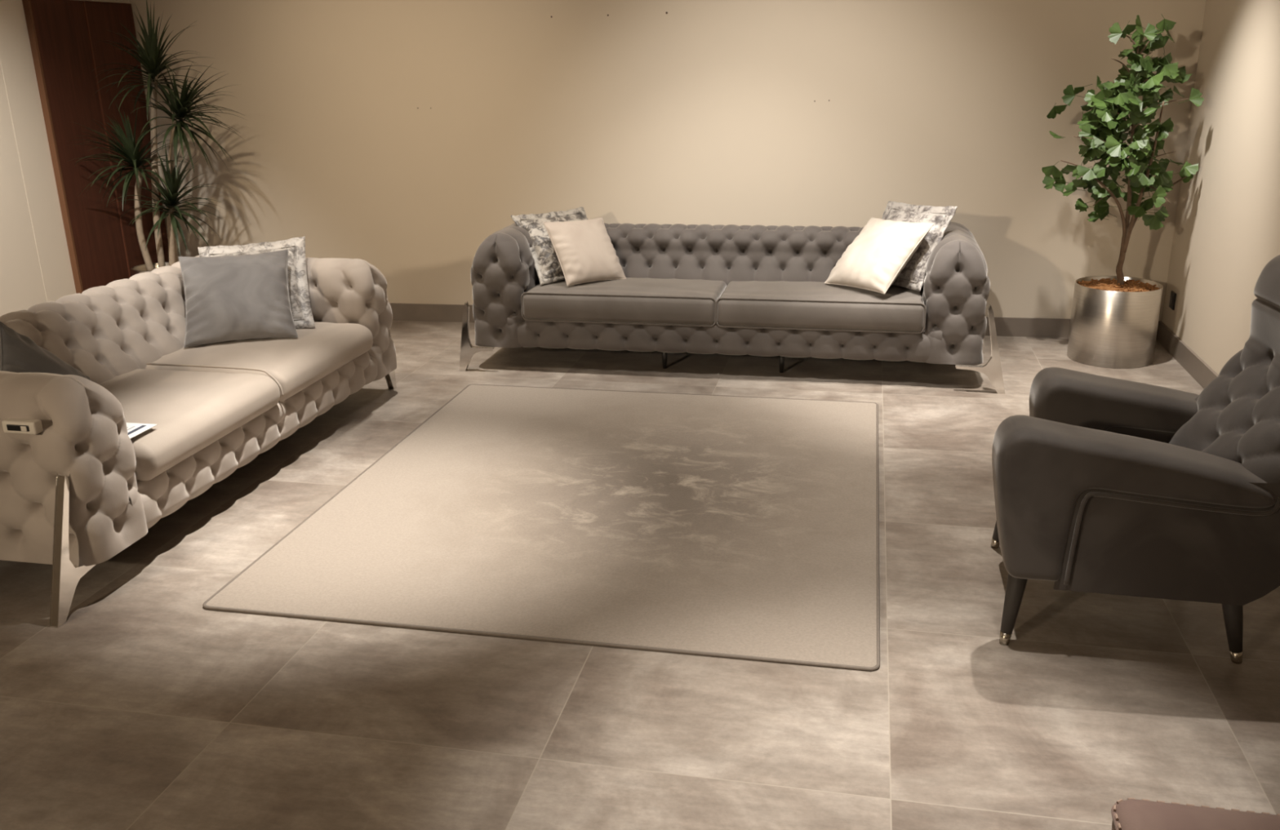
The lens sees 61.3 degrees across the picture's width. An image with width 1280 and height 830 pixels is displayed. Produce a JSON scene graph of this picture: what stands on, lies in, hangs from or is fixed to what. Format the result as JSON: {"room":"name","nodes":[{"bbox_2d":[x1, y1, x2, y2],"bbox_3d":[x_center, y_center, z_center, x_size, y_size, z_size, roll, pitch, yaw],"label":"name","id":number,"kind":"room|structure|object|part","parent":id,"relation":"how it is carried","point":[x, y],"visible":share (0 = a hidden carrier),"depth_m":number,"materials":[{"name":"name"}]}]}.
{"room":"living room","nodes":[
{"label":"living room","id":0,"kind":"room"},
{"bbox_2d":[0,0,128,316],"bbox_3d":[-4.181,-0.365,1.570,0.100,2.950,11.450,3,19,11],"label":"wall","id":1,"kind":"structure","parent":0,"point":[21,281],"depth_m":5.65,"materials":[{"name":"beige paint"}]},
{"bbox_2d":[0,0,76,302],"bbox_3d":[-3.239,-1.745,5.652,0.002,2.950,0.230,3,19,11],"label":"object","id":2,"kind":"structure","parent":1,"relation":"attached to","point":[16,60],"depth_m":5.76,"materials":[{"name":"beige paint"}]},
{"bbox_2d":[22,0,168,293],"bbox_3d":[-3.103,-1.415,6.316,0.038,1.888,0.850,3,19,11],"label":"door","id":3,"kind":"structure","parent":1,"relation":"in","point":[64,36],"depth_m":6.13,"materials":[{"name":"brown wood"}]},
{"bbox_2d":[0,320,1279,829],"bbox_3d":[-1.182,1.226,1.400,6.194,0.060,11.550,3,19,11],"label":"floor","id":4,"kind":"structure","parent":0,"point":[150,708],"depth_m":2.79,"materials":[{"name":"tile"}]},
{"bbox_2d":[66,0,247,275],"bbox_3d":[-2.672,-1.374,6.161,0.932,1.901,0.718,-1,18,1],"label":"plant","id":5,"kind":"object","parent":4,"relation":"on","point":[151,60],"visible":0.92,"depth_m":6.03,"materials":[{"name":"green plant"}]},
{"bbox_3d":[-2.821,-1.471,6.073,0.591,0.571,0.654,3,19,11],"label":"crown","id":6,"kind":"part","parent":5,"relation":"part of","materials":[{"name":"green plant"}]},
{"bbox_3d":[-2.834,-0.678,6.425,0.300,0.418,0.300,3,19,11],"label":"metal pot","id":7,"kind":"part","parent":5,"relation":"part of","materials":[{"name":"metal"}]},
{"bbox_3d":[-2.698,-1.969,5.960,0.639,0.643,0.701,3,19,11],"label":"crown","id":8,"kind":"part","parent":5,"relation":"part of","materials":[{"name":"green plant"}]},
{"bbox_3d":[-2.685,-1.236,6.157,0.633,0.643,0.599,3,19,11],"label":"crown","id":9,"kind":"part","parent":5,"relation":"part of","materials":[{"name":"green plant"}]},
{"bbox_3d":[-2.539,-1.673,6.028,0.631,0.661,0.701,3,19,11],"label":"crown","id":10,"kind":"part","parent":5,"relation":"part of","materials":[{"name":"green plant"}]},
{"bbox_2d":[0,255,396,628],"bbox_3d":[-1.892,-0.115,4.265,1.023,0.698,2.465,3,19,11],"label":"sofa","id":11,"kind":"object","parent":4,"relation":"on","point":[76,491],"visible":0.86,"depth_m":3.90,"materials":[{"name":"beige fabric"}]},
{"bbox_3d":[-1.789,0.033,3.129,0.110,0.038,0.034,3,19,11],"label":"control panel","id":12,"kind":"part","parent":11,"relation":"part of","materials":[{"name":"white plastic"}]},
{"bbox_3d":[-1.772,0.040,3.106,0.019,0.015,0.004,3,19,11],"label":"slider knob","id":13,"kind":"part","parent":11,"relation":"part of","materials":[{"name":"white plastic"}]},
{"bbox_2d":[0,321,91,381],"bbox_3d":[-1.985,-0.074,3.659,0.271,0.478,0.520,-9,20,-24],"label":"pillow","id":14,"kind":"object","parent":11,"relation":"on","point":[19,353],"visible":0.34,"depth_m":3.60,"materials":[{"name":"fabric"}]},
{"bbox_3d":[-2.090,0.127,3.379,1.003,0.551,0.303,3,19,11],"label":"armrest","id":15,"kind":"part","parent":11,"relation":"part of","materials":[{"name":"beige fabric"}]},
{"bbox_3d":[-2.172,-0.187,4.340,0.438,0.600,1.887,3,19,11],"label":"backrest","id":16,"kind":"part","parent":11,"relation":"part of","materials":[{"name":"beige fabric"}]},
{"bbox_2d":[126,422,157,439],"bbox_3d":[-1.698,0.049,3.499,0.200,0.002,0.145,3,19,11],"label":"leaflet","id":17,"kind":"object","parent":11,"relation":"on","point":[134,429],"visible":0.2,"depth_m":3.51,"materials":[{"name":"white paper"}]},
{"bbox_2d":[99,368,279,480],"bbox_3d":[-1.803,0.012,3.876,0.682,0.154,0.828,3,19,11],"label":"seat cushion","id":18,"kind":"object","parent":11,"relation":"on","point":[195,412],"depth_m":3.85,"materials":[{"name":"beige fabric"}]},
{"bbox_2d":[178,248,297,347],"bbox_3d":[-1.740,-0.510,4.673,0.459,0.335,0.327,-7,19,-16],"label":"pillow","id":19,"kind":"object","parent":11,"relation":"on","point":[228,298],"visible":1,"depth_m":4.61,"materials":[{"name":"grey fabric"}]},
{"bbox_3d":[-1.433,0.028,4.251,0.064,0.174,1.835,3,19,11],"label":"rail","id":20,"kind":"part","parent":11,"relation":"part of","materials":[{"name":"beige fabric"}]},
{"bbox_2d":[197,235,315,328],"bbox_3d":[-1.729,-0.577,4.865,0.485,0.389,0.310,-6,19,-13],"label":"pillow","id":21,"kind":"object","parent":11,"relation":"on","point":[300,300],"visible":0.38,"depth_m":4.90,"materials":[{"name":"multicoloured fabric"}]},
{"bbox_2d":[145,321,373,402],"bbox_3d":[-1.634,-0.248,4.651,0.682,0.152,0.828,3,19,11],"label":"seat cushion","id":22,"kind":"object","parent":11,"relation":"on","point":[300,366],"depth_m":4.47,"materials":[{"name":"beige fabric"}]},
{"bbox_3d":[-1.697,-0.483,5.184,1.003,0.551,0.303,3,19,11],"label":"armrest","id":23,"kind":"part","parent":11,"relation":"part of","materials":[{"name":"beige fabric"}]},
{"bbox_2d":[202,384,879,671],"bbox_3d":[-0.110,0.261,4.119,1.997,0.011,2.327,3,19,11],"label":"area rug","id":24,"kind":"object","parent":4,"relation":"on","point":[741,527],"visible":1,"depth_m":3.69,"materials":[{"name":"beige carpet"}]},
{"bbox_2d":[459,222,1004,394],"bbox_3d":[0.470,-0.630,5.673,2.739,0.704,0.856,3,19,11],"label":"sofa","id":25,"kind":"object","parent":4,"relation":"on","point":[762,291],"visible":0.85,"depth_m":5.43,"materials":[{"name":"grey fabric"}]},
{"bbox_3d":[-0.659,-0.752,5.895,0.303,0.576,0.813,3,19,11],"label":"armrest","id":26,"kind":"part","parent":25,"relation":"part of","materials":[{"name":"grey fabric"}]},
{"bbox_2d":[511,207,587,285],"bbox_3d":[-0.414,-0.915,5.809,0.450,0.340,0.315,-12,22,-31],"label":"pillow","id":27,"kind":"object","parent":25,"relation":"on","point":[547,265],"visible":0.52,"depth_m":5.72,"materials":[{"name":"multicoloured fabric"}]},
{"bbox_2d":[542,217,626,286],"bbox_3d":[-0.287,-0.864,5.687,0.383,0.318,0.245,-14,22,-34],"label":"pillow","id":28,"kind":"object","parent":25,"relation":"on","point":[585,252],"visible":1,"depth_m":5.63,"materials":[{"name":"beige fabric"}]},
{"bbox_2d":[522,277,726,324],"bbox_3d":[-0.066,-0.612,5.638,0.994,0.153,0.522,3,19,11],"label":"seat cushion","id":29,"kind":"object","parent":25,"relation":"on","point":[629,300],"depth_m":5.44,"materials":[{"name":"grey fabric"}]},
{"bbox_3d":[0.128,-0.302,5.617,0.036,0.123,0.036,3,19,11],"label":"support leg","id":30,"kind":"part","parent":25,"relation":"part of","materials":[{"name":"black paint"}]},
{"bbox_3d":[0.383,-0.388,5.390,2.165,0.179,0.064,3,19,11],"label":"rail","id":31,"kind":"part","parent":25,"relation":"part of","materials":[{"name":"grey fabric"}]},
{"bbox_3d":[0.497,-0.741,5.870,2.217,0.592,0.411,3,19,11],"label":"backrest","id":32,"kind":"part","parent":25,"relation":"part of","materials":[{"name":"grey fabric"}]},
{"bbox_3d":[0.723,-0.276,5.507,0.036,0.123,0.036,3,19,11],"label":"support leg","id":33,"kind":"part","parent":25,"relation":"part of","materials":[{"name":"black paint"}]},
{"bbox_2d":[717,280,924,331],"bbox_3d":[0.912,-0.563,5.441,0.994,0.153,0.522,3,19,11],"label":"seat cushion","id":34,"kind":"object","parent":25,"relation":"on","point":[742,305],"depth_m":5.24,"materials":[{"name":"grey fabric"}]},
{"bbox_2d":[824,217,933,293],"bbox_3d":[1.182,-0.799,5.368,0.325,0.330,0.446,-12,21,-30],"label":"pillow","id":35,"kind":"object","parent":25,"relation":"on","point":[876,257],"visible":1,"depth_m":5.27,"materials":[{"name":"beige fabric"}]},
{"bbox_2d":[882,200,957,291],"bbox_3d":[1.333,-0.860,5.448,0.247,0.410,0.468,-13,22,-31],"label":"pillow","id":36,"kind":"object","parent":25,"relation":"on","point":[912,277],"visible":0.59,"depth_m":5.32,"materials":[{"name":"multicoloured fabric"}]},
{"bbox_3d":[1.569,-0.642,5.447,0.303,0.576,0.813,3,19,11],"label":"armrest","id":37,"kind":"part","parent":25,"relation":"part of","materials":[{"name":"grey fabric"}]},
{"bbox_2d":[1041,13,1204,368],"bbox_3d":[2.409,-1.115,5.443,0.604,1.694,0.539,-10,20,-25],"label":"potted tree","id":38,"kind":"object","parent":4,"relation":"on","point":[1114,321],"visible":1,"depth_m":5.37,"materials":[{"name":"green plant"}]},
{"bbox_3d":[2.467,-0.490,5.621,0.418,0.394,0.418,3,19,11],"label":"steel pot","id":39,"kind":"part","parent":38,"relation":"part of","materials":[{"name":"silver metal"}]},
{"bbox_2d":[991,254,1279,664],"bbox_3d":[1.445,0.086,2.983,0.958,1.019,0.758,3,19,11],"label":"armchair","id":40,"kind":"object","parent":4,"relation":"on","point":[1108,485],"visible":1,"depth_m":2.73,"materials":[{"name":"grey fabric"}]},
{"bbox_3d":[1.185,0.309,3.471,0.056,0.227,0.096,-6,19,-15],"label":"leg","id":41,"kind":"part","parent":40,"relation":"part of","materials":[{"name":"black wood"}]},
{"bbox_3d":[1.024,0.486,2.950,0.082,0.224,0.056,-10,20,-25],"label":"leg","id":42,"kind":"part","parent":40,"relation":"part of","materials":[{"name":"black wood"}]},
{"bbox_3d":[1.517,0.069,3.255,0.660,0.390,0.190,3,19,11],"label":"armrest","id":43,"kind":"part","parent":40,"relation":"part of","materials":[{"name":"grey fabric"}]},
{"bbox_3d":[1.243,0.225,2.769,0.661,0.410,0.190,3,19,11],"label":"armrest","id":44,"kind":"part","parent":40,"relation":"part of","materials":[{"name":"grey fabric"}]},
{"bbox_3d":[1.579,0.120,3.258,0.663,0.332,0.160,3,19,11],"label":"panel","id":45,"kind":"part","parent":40,"relation":"part of","materials":[{"name":"grey fabric"}]},
{"bbox_3d":[1.406,0.295,2.742,0.663,0.332,0.128,3,19,11],"label":"panel","id":46,"kind":"part","parent":40,"relation":"part of","materials":[{"name":"grey fabric"}]},
{"bbox_3d":[1.319,0.318,2.691,0.472,0.270,0.019,3,19,11],"label":"welt cord","id":47,"kind":"part","parent":40,"relation":"part of","materials":[{"name":"grey fabric"}]},
{"bbox_3d":[1.698,-0.028,2.886,0.434,0.750,0.694,3,19,11],"label":"backrest","id":48,"kind":"part","parent":40,"relation":"part of","materials":[{"name":"grey fabric"}]},
{"bbox_3d":[1.546,0.518,2.829,0.089,0.225,0.057,3,19,11],"label":"leg","id":49,"kind":"part","parent":40,"relation":"part of","materials":[{"name":"black wood"}]},
{"bbox_2d":[1111,798,1279,829],"bbox_3d":[1.043,0.916,1.451,0.709,0.420,0.629,3,19,11],"label":"ottoman","id":50,"kind":"object","parent":4,"relation":"on","point":[1131,814],"visible":1,"depth_m":1.68,"materials":[{"name":"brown fabric"}]},
{"bbox_2d":[128,0,1206,320],"bbox_3d":[-0.077,-1.953,6.106,5.999,2.950,0.102,2,19,10],"label":"wall","id":51,"kind":"structure","parent":0,"point":[397,137],"depth_m":6.11,"materials":[{"name":"beige paint"}]},
{"bbox_2d":[389,302,1161,340],"bbox_3d":[-0.064,-0.587,6.504,5.997,0.107,0.014,2,19,10],"label":"baseboard","id":52,"kind":"structure","parent":51,"relation":"attached to","point":[1005,326],"depth_m":6.14,"materials":[{"name":"brown wood"}]},
{"bbox_2d":[1161,0,1279,374],"bbox_3d":[1.786,-0.069,0.368,0.100,2.950,11.450,3,19,11],"label":"wall","id":53,"kind":"structure","parent":0,"point":[1227,228],"depth_m":4.98,"materials":[{"name":"beige paint"}]},
{"bbox_2d":[1168,290,1176,310],"bbox_3d":[2.844,-0.613,5.769,0.012,0.090,0.080,3,19,11],"label":"power outlet","id":54,"kind":"object","parent":53,"relation":"attached to","point":[1173,295],"visible":1,"depth_m":5.75,"materials":[{"name":"black plastic"}]},
{"bbox_2d":[1169,296,1173,304],"bbox_3d":[2.840,-0.613,5.770,0.003,0.044,0.044,3,19,11],"label":"socket","id":55,"kind":"object","parent":54,"relation":"attached to","point":[1171,297],"depth_m":5.76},
{"bbox_2d":[1156,321,1218,388],"bbox_3d":[1.738,1.302,0.753,0.014,0.107,11.284,3,19,11],"label":"baseboard","id":56,"kind":"structure","parent":53,"relation":"attached to","point":[1193,364],"depth_m":5.45,"materials":[{"name":"brown wood"}]}
]}

